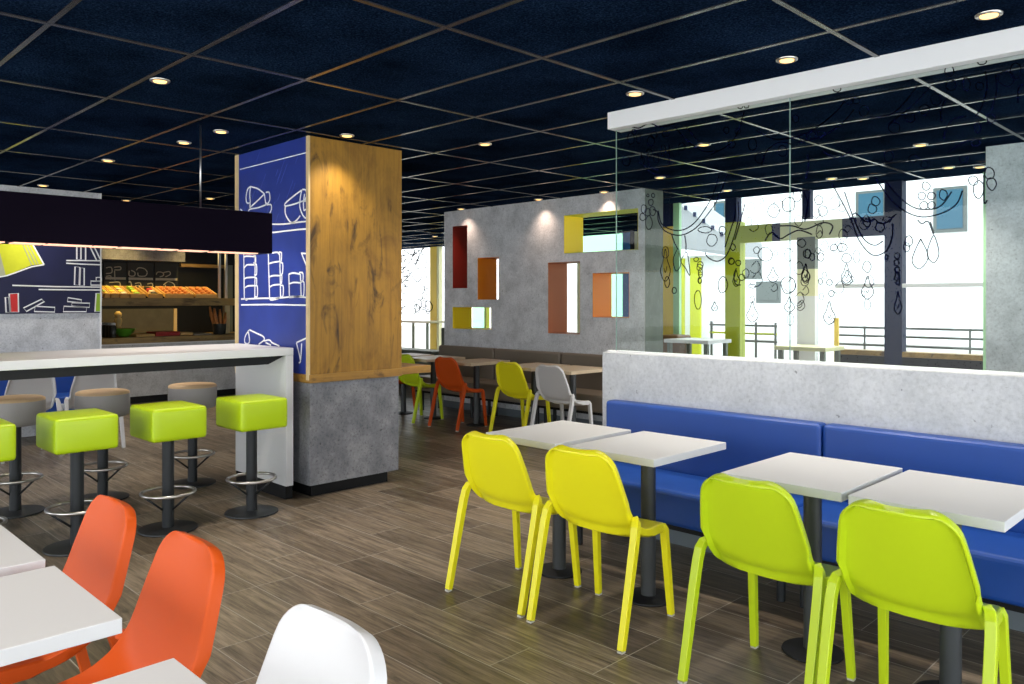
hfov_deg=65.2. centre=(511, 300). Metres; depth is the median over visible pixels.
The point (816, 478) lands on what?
cafe table
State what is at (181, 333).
cutting board
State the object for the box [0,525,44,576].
cafe table
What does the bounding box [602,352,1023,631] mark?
wall
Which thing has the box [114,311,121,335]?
pepper mill
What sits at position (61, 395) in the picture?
seat cushion
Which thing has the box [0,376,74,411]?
bench
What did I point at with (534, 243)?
wall
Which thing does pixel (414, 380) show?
dining chair
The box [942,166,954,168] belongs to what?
recessed light
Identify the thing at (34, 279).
mural panel
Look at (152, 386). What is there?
counter
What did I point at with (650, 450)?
cafe table
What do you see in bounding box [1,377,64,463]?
dining chair
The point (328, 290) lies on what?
pillar
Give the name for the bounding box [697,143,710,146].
recessed light
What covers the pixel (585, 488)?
dining chair
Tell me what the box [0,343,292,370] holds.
countertop
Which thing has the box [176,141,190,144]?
recessed light
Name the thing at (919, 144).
recessed light
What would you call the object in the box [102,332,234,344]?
countertop
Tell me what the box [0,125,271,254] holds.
pendant canopy
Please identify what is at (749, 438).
bench
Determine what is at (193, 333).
metal plate
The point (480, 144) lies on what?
recessed light
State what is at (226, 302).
shelf
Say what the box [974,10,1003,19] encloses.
recessed light
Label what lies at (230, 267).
door
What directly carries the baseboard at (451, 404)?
attached to the wall at (534, 243)
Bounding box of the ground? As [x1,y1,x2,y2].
[402,326,982,361]
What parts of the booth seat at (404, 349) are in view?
backrest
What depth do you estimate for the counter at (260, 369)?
5.62 m
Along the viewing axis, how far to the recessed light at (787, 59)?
3.96 m
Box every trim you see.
[100,193,101,348]
[607,350,1023,375]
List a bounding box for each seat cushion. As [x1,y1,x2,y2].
[46,392,74,411]
[402,347,438,374]
[415,375,491,395]
[469,380,530,403]
[538,388,601,412]
[613,461,802,531]
[798,499,1023,607]
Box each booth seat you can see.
[402,328,443,374]
[663,334,690,353]
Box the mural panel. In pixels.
[0,244,99,313]
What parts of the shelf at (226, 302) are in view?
hanger post, support post, hanger post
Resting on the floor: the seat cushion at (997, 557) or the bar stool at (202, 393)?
the bar stool at (202, 393)
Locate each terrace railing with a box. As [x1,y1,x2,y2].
[709,321,777,358]
[839,326,982,353]
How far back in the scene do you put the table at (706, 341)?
9.03 m
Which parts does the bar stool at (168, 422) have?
seat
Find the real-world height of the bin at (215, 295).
0.173 m
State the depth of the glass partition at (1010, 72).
4.23 m
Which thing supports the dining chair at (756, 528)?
on the floor
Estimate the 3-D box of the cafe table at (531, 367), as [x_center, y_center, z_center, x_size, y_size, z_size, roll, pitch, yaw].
[0.240,1.067,8.584,0.490,0.746,0.610,0,0,45]
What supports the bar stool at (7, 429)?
on the floor
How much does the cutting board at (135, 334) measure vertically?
0.035 m
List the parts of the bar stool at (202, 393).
seat, seat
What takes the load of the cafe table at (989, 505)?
on the floor
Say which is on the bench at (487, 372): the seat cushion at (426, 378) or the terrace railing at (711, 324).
the seat cushion at (426, 378)
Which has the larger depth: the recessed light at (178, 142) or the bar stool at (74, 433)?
the recessed light at (178, 142)
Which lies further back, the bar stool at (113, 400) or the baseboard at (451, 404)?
the baseboard at (451, 404)
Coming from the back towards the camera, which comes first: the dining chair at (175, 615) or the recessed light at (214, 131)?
the recessed light at (214, 131)
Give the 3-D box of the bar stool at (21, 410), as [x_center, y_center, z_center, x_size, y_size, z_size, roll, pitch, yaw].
[-3.369,1.045,5.427,0.360,0.790,0.360,0,0,45]
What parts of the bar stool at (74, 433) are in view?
seat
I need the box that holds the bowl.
[116,328,135,336]
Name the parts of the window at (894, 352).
sill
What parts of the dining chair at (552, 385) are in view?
leg, leg, leg, leg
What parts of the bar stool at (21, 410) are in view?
seat, seat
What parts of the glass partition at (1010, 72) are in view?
glass pane, glass pane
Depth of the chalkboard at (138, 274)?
12.13 m
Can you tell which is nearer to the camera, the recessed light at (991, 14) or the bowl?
the recessed light at (991, 14)
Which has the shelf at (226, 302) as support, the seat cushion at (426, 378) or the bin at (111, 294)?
the bin at (111, 294)
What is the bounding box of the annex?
[681,203,761,355]
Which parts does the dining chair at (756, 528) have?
leg, leg, leg, leg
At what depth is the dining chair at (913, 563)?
2.53 m
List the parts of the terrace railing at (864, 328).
rail, rail, rail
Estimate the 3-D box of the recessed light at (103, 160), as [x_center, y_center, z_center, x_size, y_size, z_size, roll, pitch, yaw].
[-3.450,-1.192,6.833,0.106,0.014,0.106,0,0,45]
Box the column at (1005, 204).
[986,142,1023,371]
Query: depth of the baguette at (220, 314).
12.26 m
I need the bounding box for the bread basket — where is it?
[213,323,225,333]
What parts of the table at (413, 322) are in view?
leg, leg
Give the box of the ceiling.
[0,0,1023,249]
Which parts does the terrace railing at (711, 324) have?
rail, rail, rail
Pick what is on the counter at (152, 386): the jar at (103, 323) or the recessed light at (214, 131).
the jar at (103, 323)
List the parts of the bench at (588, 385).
leg, seat frame, backrest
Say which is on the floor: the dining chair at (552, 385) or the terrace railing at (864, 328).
the dining chair at (552, 385)
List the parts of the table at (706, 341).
leg, leg, leg, leg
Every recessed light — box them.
[101,159,114,161]
[149,78,170,83]
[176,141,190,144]
[213,130,228,133]
[340,134,353,137]
[478,143,491,145]
[626,91,643,96]
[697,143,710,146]
[776,56,797,63]
[913,143,927,146]
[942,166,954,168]
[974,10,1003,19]
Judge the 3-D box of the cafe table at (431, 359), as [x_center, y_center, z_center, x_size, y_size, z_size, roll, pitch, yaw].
[-0.962,1.067,9.786,0.490,0.746,0.610,0,0,45]
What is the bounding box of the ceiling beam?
[608,25,1023,131]
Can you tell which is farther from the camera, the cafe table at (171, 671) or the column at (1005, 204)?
the column at (1005, 204)
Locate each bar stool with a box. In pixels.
[0,394,45,518]
[0,418,15,525]
[36,408,117,556]
[75,388,129,503]
[130,401,206,536]
[168,382,216,488]
[216,394,286,519]
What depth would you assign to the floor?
4.00 m
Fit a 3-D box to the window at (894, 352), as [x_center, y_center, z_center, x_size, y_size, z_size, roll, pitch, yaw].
[3.248,0.120,8.773,3.983,2.640,0.200,0,0,45]
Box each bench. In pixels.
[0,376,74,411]
[415,345,496,417]
[469,348,562,423]
[538,353,601,422]
[577,399,825,601]
[798,423,1023,613]
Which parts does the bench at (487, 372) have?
leg, seat frame, backrest, leg, leg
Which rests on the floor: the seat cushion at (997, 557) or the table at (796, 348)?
the table at (796, 348)
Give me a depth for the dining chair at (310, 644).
1.61 m
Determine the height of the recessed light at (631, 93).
0.014 m
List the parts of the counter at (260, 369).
panel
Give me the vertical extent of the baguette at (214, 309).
0.393 m
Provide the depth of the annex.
15.16 m
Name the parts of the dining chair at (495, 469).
leg, leg, leg, leg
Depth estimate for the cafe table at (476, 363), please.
9.20 m
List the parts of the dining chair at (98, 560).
leg, leg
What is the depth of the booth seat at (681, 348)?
9.45 m
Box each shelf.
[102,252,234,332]
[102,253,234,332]
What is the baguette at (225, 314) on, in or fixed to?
in the bread basket
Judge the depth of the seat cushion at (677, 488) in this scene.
4.21 m
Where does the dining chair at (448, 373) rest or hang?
on the floor
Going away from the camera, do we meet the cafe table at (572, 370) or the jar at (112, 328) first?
the cafe table at (572, 370)
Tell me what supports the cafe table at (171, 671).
on the floor
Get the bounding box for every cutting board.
[130,333,154,336]
[180,332,192,334]
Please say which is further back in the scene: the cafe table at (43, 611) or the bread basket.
the bread basket
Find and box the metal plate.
[193,333,211,334]
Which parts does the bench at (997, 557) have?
leg, seat frame, backrest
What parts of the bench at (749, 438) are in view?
leg, seat frame, backrest, leg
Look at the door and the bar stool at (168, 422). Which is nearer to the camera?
the bar stool at (168, 422)
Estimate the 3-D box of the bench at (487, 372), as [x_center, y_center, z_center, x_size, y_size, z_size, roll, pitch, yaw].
[-0.735,1.021,10.274,1.078,0.838,0.538,0,0,45]
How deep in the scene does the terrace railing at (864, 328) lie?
8.40 m
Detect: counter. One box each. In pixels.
[0,343,292,499]
[102,332,235,403]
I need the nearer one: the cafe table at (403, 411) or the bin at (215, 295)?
the cafe table at (403, 411)
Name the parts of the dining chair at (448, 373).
leg, leg, leg, leg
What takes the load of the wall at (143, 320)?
attached to the display shelf at (195, 319)
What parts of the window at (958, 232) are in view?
pane, pane, pane, pane, pane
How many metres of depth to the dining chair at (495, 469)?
3.89 m
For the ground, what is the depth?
26.78 m
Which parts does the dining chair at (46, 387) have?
leg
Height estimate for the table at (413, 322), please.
1.000 m
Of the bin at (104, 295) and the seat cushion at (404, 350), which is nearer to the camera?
the bin at (104, 295)
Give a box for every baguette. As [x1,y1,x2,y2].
[209,307,214,324]
[213,308,217,323]
[218,309,221,323]
[222,312,226,323]
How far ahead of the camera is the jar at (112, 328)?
11.07 m
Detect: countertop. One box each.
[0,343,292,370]
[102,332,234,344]
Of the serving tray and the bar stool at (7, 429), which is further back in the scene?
the serving tray
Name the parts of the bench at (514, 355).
seat frame, backrest, leg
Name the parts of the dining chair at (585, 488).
leg, leg, leg, leg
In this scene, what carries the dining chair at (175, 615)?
on the floor
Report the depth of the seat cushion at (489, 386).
9.41 m
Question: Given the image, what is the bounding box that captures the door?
[179,264,232,331]
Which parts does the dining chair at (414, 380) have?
leg, leg, leg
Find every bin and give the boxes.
[102,286,118,297]
[102,287,109,297]
[110,286,129,297]
[121,286,145,297]
[138,286,162,297]
[155,286,193,297]
[185,287,217,297]
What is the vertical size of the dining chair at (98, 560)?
0.806 m
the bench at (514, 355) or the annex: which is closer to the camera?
the bench at (514, 355)
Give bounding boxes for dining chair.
[0,495,136,683]
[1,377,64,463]
[58,531,224,683]
[61,374,125,454]
[256,604,386,683]
[398,354,443,423]
[398,379,415,406]
[428,357,487,431]
[445,431,580,617]
[488,361,550,431]
[526,445,674,654]
[530,364,592,424]
[677,473,855,683]
[817,499,1011,683]
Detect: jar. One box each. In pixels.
[102,322,107,336]
[105,323,109,336]
[109,323,115,337]
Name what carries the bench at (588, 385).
on the floor
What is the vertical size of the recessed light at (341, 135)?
0.014 m
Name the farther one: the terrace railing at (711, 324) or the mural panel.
the terrace railing at (711, 324)
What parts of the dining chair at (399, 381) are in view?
leg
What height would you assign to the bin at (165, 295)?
0.173 m
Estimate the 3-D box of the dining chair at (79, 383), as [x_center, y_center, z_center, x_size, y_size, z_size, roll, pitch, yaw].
[-4.124,1.037,7.801,0.513,0.806,0.502,0,0,-45]
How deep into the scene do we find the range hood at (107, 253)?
11.96 m
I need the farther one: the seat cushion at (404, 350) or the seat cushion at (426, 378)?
the seat cushion at (404, 350)
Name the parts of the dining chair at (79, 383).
leg, leg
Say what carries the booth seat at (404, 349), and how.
on the floor
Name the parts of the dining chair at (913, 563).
leg, leg, leg, leg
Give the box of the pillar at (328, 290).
[235,135,430,495]
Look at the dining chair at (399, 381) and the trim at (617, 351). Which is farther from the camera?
the dining chair at (399, 381)
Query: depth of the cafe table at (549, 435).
4.22 m
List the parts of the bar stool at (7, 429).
seat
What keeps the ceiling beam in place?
attached to the ceiling
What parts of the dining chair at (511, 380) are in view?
leg, leg, leg, leg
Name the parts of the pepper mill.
knob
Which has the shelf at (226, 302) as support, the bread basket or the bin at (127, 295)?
the bin at (127, 295)
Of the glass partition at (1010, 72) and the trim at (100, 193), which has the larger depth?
the trim at (100, 193)
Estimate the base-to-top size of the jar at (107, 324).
0.205 m
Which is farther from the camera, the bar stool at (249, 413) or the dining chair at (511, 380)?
the dining chair at (511, 380)
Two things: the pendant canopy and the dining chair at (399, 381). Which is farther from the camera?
the dining chair at (399, 381)
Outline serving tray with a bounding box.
[146,331,179,335]
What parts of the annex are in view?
lime panel, lime panel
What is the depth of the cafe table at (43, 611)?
1.76 m
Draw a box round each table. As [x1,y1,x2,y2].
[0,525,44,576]
[0,566,121,666]
[92,658,206,683]
[398,353,432,414]
[402,320,443,348]
[412,355,464,419]
[456,358,509,426]
[486,420,630,578]
[519,362,569,424]
[535,365,601,421]
[569,431,725,606]
[664,338,730,355]
[721,452,901,664]
[774,344,843,361]
[848,470,1023,683]
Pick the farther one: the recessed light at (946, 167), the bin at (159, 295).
the bin at (159, 295)
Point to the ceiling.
(429, 81)
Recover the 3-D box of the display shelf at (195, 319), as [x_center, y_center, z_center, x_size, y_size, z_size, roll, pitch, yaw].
[-4.087,0.120,11.971,2.790,2.640,5.250,0,0,45]
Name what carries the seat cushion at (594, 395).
on the bench at (588, 385)
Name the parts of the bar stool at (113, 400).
seat, seat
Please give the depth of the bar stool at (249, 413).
5.36 m
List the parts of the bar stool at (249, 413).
seat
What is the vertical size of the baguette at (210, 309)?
0.415 m
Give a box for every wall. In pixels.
[0,185,99,436]
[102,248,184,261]
[102,308,176,333]
[444,188,662,420]
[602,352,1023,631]
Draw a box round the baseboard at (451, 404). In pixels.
[444,400,601,425]
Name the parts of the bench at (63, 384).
backrest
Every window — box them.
[402,174,982,346]
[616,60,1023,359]
[663,172,985,369]
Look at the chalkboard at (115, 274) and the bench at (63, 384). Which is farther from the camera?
the chalkboard at (115, 274)
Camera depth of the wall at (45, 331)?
8.60 m
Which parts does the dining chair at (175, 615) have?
leg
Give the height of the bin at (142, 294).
0.173 m
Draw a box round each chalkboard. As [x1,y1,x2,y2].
[104,263,126,285]
[127,263,153,296]
[154,263,177,296]
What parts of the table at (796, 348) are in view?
leg, leg, leg, leg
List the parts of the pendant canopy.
suspension rod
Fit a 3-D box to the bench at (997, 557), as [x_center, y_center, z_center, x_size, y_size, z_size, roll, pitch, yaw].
[1.918,1.031,3.410,1.373,0.818,0.538,0,0,45]
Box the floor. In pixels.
[0,384,1023,683]
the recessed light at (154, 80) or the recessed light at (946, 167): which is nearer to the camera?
the recessed light at (154, 80)

